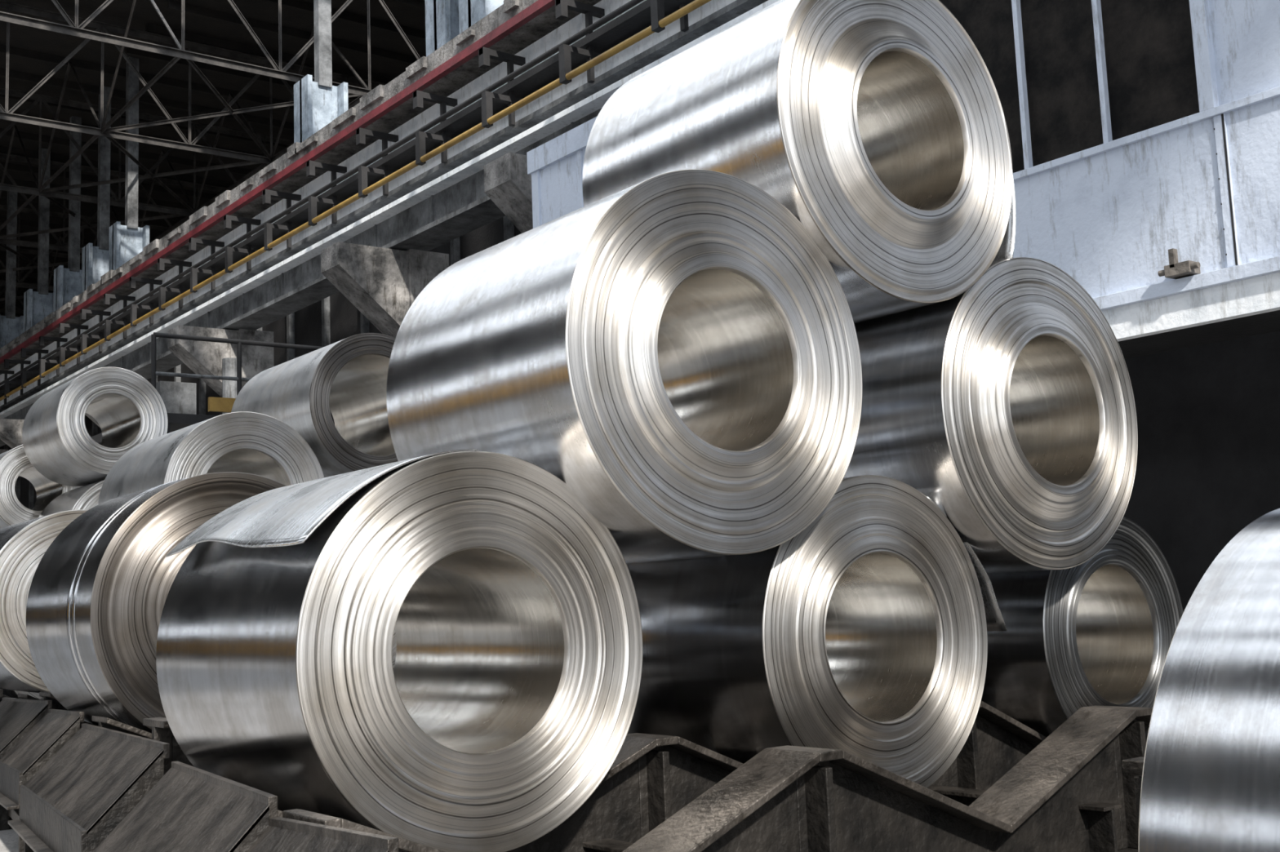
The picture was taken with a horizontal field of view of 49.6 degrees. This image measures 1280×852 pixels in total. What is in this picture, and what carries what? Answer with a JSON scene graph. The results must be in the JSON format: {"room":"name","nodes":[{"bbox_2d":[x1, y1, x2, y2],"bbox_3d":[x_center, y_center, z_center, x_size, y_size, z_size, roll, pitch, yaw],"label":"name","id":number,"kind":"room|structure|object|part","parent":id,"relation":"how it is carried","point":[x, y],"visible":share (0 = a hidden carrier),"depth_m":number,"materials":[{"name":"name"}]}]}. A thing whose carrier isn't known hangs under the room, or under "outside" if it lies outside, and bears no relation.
{"room":"steel mill warehouse","nodes":[
{"label":"steel mill warehouse","id":0,"kind":"room"},
{"bbox_2d":[0,829,18,851],"bbox_3d":[-6.031,2.278,7.716,80.000,0.200,100.000,3,-9,-37],"label":"floor","id":1,"kind":"structure","parent":0,"point":[9,838],"depth_m":6.19,"materials":[{"name":"concrete"}]},
{"bbox_2d":[91,332,334,444],"bbox_3d":[-4.540,1.179,15.716,2.825,3.875,2.525,3,-9,-37],"label":"access platform","id":2,"kind":"object","parent":1,"relation":"on","point":[179,398],"visible":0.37,"depth_m":14.68,"materials":[{"name":"grey metal"}]},
{"bbox_2d":[0,151,533,453],"bbox_3d":[-10.611,2.036,26.827,1.500,5.450,33.100,3,-9,-37],"label":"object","id":3,"kind":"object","parent":1,"relation":"on","point":[383,284],"depth_m":17.25,"materials":[{"name":"metal"}]},
{"bbox_2d":[0,0,779,446],"bbox_3d":[-11.538,-1.466,28.631,1.100,2.020,46.591,3,-9,-37],"label":"beam","id":4,"kind":"structure","parent":3,"relation":"on","point":[402,168],"depth_m":17.66,"materials":[{"name":"metal"}]},
{"bbox_2d":[0,0,503,348],"bbox_3d":[-10.283,-4.939,27.416,0.800,4.500,34.300,3,-9,-37],"label":"columns","id":5,"kind":"structure","parent":4,"relation":"on","point":[317,103],"depth_m":27.09,"materials":[{"name":"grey metal"}]},
{"bbox_2d":[0,688,1152,851],"bbox_3d":[-1.726,1.637,7.545,5.014,0.688,10.254,3,-9,-37],"label":"cradle","id":6,"kind":"object","parent":1,"relation":"on","point":[68,783],"visible":0.38,"depth_m":3.92,"materials":[{"name":"metal"}]},
{"bbox_2d":[0,687,42,699],"bbox_3d":[-4.342,1.665,10.169,0.840,0.840,0.959,3,-9,-37],"label":"coil","id":7,"kind":"object","parent":6,"relation":"on","point":[12,694],"visible":0.02,"depth_m":9.64,"materials":[{"name":"grey metal"}]},
{"bbox_2d":[0,510,87,693],"bbox_3d":[-3.085,0.942,7.326,0.930,0.930,0.906,3,-9,-37],"label":"coil","id":8,"kind":"object","parent":6,"relation":"on","point":[23,545],"visible":0.32,"depth_m":6.81,"materials":[{"name":"silver metal"}]},
{"bbox_2d":[38,480,104,517],"bbox_3d":[-4.035,0.876,10.568,0.920,0.920,0.961,3,-9,-37],"label":"coil","id":9,"kind":"object","parent":6,"relation":"on","point":[86,497],"visible":0.09,"depth_m":10.14,"materials":[{"name":"silver metal"}]},
{"bbox_2d":[22,367,168,486],"bbox_3d":[-4.168,0.020,10.575,0.800,0.800,0.980,3,-9,-37],"label":"coil","id":10,"kind":"object","parent":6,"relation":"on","point":[129,411],"visible":0.82,"depth_m":10.30,"materials":[{"name":"silver metal"}]},
{"bbox_2d":[26,471,286,733],"bbox_3d":[-1.961,0.807,6.051,1.132,1.132,0.967,3,-9,-37],"label":"coil","id":11,"kind":"object","parent":6,"relation":"on","point":[98,593],"visible":0.34,"depth_m":5.54,"materials":[{"name":"silver metal"}]},
{"bbox_3d":[-2.996,1.603,6.496,0.438,0.592,10.268,2,-8,-30],"label":"rail","id":12,"kind":"part","parent":6,"relation":"part of","materials":[{"name":"metal"}]},
{"bbox_2d":[97,411,324,504],"bbox_3d":[-2.482,0.448,7.992,0.920,0.920,1.157,3,-9,-37],"label":"coil","id":13,"kind":"object","parent":6,"relation":"on","point":[259,444],"visible":0.41,"depth_m":7.66,"materials":[{"name":"silver metal"}]},
{"bbox_2d":[231,333,398,477],"bbox_3d":[-1.879,-0.050,8.476,0.840,0.840,1.211,3,-9,-37],"label":"coil","id":14,"kind":"object","parent":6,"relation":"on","point":[346,378],"visible":0.53,"depth_m":8.10,"materials":[{"name":"silver metal"}]},
{"bbox_2d":[391,628,396,668],"bbox_3d":[-1.867,1.062,8.294,0.860,0.860,0.956,3,-9,-37],"label":"coil","id":15,"kind":"object","parent":6,"relation":"on","point":[394,641],"visible":0.02,"depth_m":8.00,"materials":[{"name":"silver metal"}]},
{"bbox_2d":[155,448,642,851],"bbox_3d":[-0.680,0.615,3.836,0.998,1.003,0.965,3,-9,-37],"label":"coil","id":16,"kind":"object","parent":6,"relation":"on","point":[509,695],"visible":0.98,"depth_m":3.52,"materials":[{"name":"silver metal"}]},
{"bbox_2d":[386,169,862,563],"bbox_3d":[-0.054,-0.123,4.196,1.072,1.072,1.004,3,-9,-37],"label":"coil","id":17,"kind":"object","parent":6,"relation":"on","point":[677,349],"visible":0.96,"depth_m":3.84,"materials":[{"name":"silver metal"}]},
{"bbox_2d":[626,475,1007,787],"bbox_3d":[0.520,0.695,4.577,1.092,0.984,0.886,3,-9,-37],"label":"coil","id":18,"kind":"object","parent":6,"relation":"on","point":[862,633],"visible":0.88,"depth_m":4.24,"materials":[{"name":"silver metal"}]},
{"bbox_2d":[843,257,1137,573],"bbox_3d":[1.116,0.002,4.969,1.056,1.056,0.919,3,-9,-37],"label":"coil","id":19,"kind":"object","parent":18,"relation":"on","point":[1006,402],"visible":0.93,"depth_m":4.56,"materials":[{"name":"silver metal"}]},
{"bbox_2d":[981,516,1183,737],"bbox_3d":[1.495,0.814,5.406,0.884,0.884,0.858,3,-9,-37],"label":"coil","id":20,"kind":"object","parent":6,"relation":"on","point":[1100,630],"visible":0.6,"depth_m":5.05,"materials":[{"name":"silver metal"}]},
{"bbox_3d":[-5.314,1.810,10.769,0.760,0.760,0.860,3,-9,-37],"label":"coil","id":21,"kind":"object","parent":6,"relation":"on","visible":0},
{"bbox_3d":[-4.977,1.235,11.114,0.670,0.670,0.810,3,-9,-37],"label":"coil","id":22,"kind":"object","parent":21,"relation":"on","visible":0},
{"bbox_2d":[0,444,84,528],"bbox_3d":[-4.958,0.538,11.190,0.728,0.728,0.806,3,-9,-37],"label":"coil","id":23,"kind":"object","parent":22,"relation":"on","point":[15,463],"visible":0.41,"depth_m":10.80,"materials":[{"name":"silver metal"}]},
{"bbox_2d":[526,0,1279,359],"bbox_3d":[3.271,-0.673,7.638,1.600,4.900,11.850,3,-9,-37],"label":"wall","id":24,"kind":"structure","parent":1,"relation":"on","point":[1144,135],"depth_m":7.38,"materials":[{"name":"grey metal"}]},
{"bbox_2d":[1121,756,1144,833],"bbox_3d":[1.984,1.049,3.440,1.560,0.530,0.750,3,-9,-37],"label":"cradle","id":25,"kind":"object","parent":1,"relation":"on","point":[1136,763],"visible":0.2,"depth_m":3.30,"materials":[{"name":"metal"}]},
{"bbox_2d":[1137,508,1279,851],"bbox_3d":[1.363,0.585,1.700,1.060,1.060,1.009,3,-9,-37],"label":"coil","id":26,"kind":"object","parent":1,"relation":"on","point":[1211,781],"visible":1,"depth_m":1.78,"materials":[{"name":"silver metal"}]},
{"bbox_2d":[0,0,426,316],"bbox_3d":[-11.527,-7.790,22.252,32.000,0.250,63.000,3,-9,-37],"label":"ceiling","id":27,"kind":"structure","parent":0,"point":[34,53],"depth_m":28.18,"materials":[{"name":"grey metal"}]},
{"bbox_2d":[0,0,425,317],"bbox_3d":[-18.647,-5.114,31.357,32.058,2.118,29.510,3,-9,-37],"label":"frame","id":28,"kind":"object","parent":27,"relation":"attached to","point":[75,30],"visible":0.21,"depth_m":26.20,"materials":[{"name":"metal"}]},
{"bbox_2d":[0,215,1279,612],"bbox_3d":[-6.699,1.141,24.579,0.300,6.350,63.000,3,-9,-37],"label":"wall","id":29,"kind":"structure","parent":0,"point":[1208,415],"depth_m":10.41,"materials":[{"name":"metal"}]},
{"bbox_2d":[582,0,1016,323],"bbox_3d":[0.552,-0.854,4.706,1.110,1.074,1.035,3,-9,-37],"label":"coil","id":30,"kind":"object","parent":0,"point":[880,126],"visible":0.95,"depth_m":4.33,"materials":[{"name":"silver metal"}]}
]}

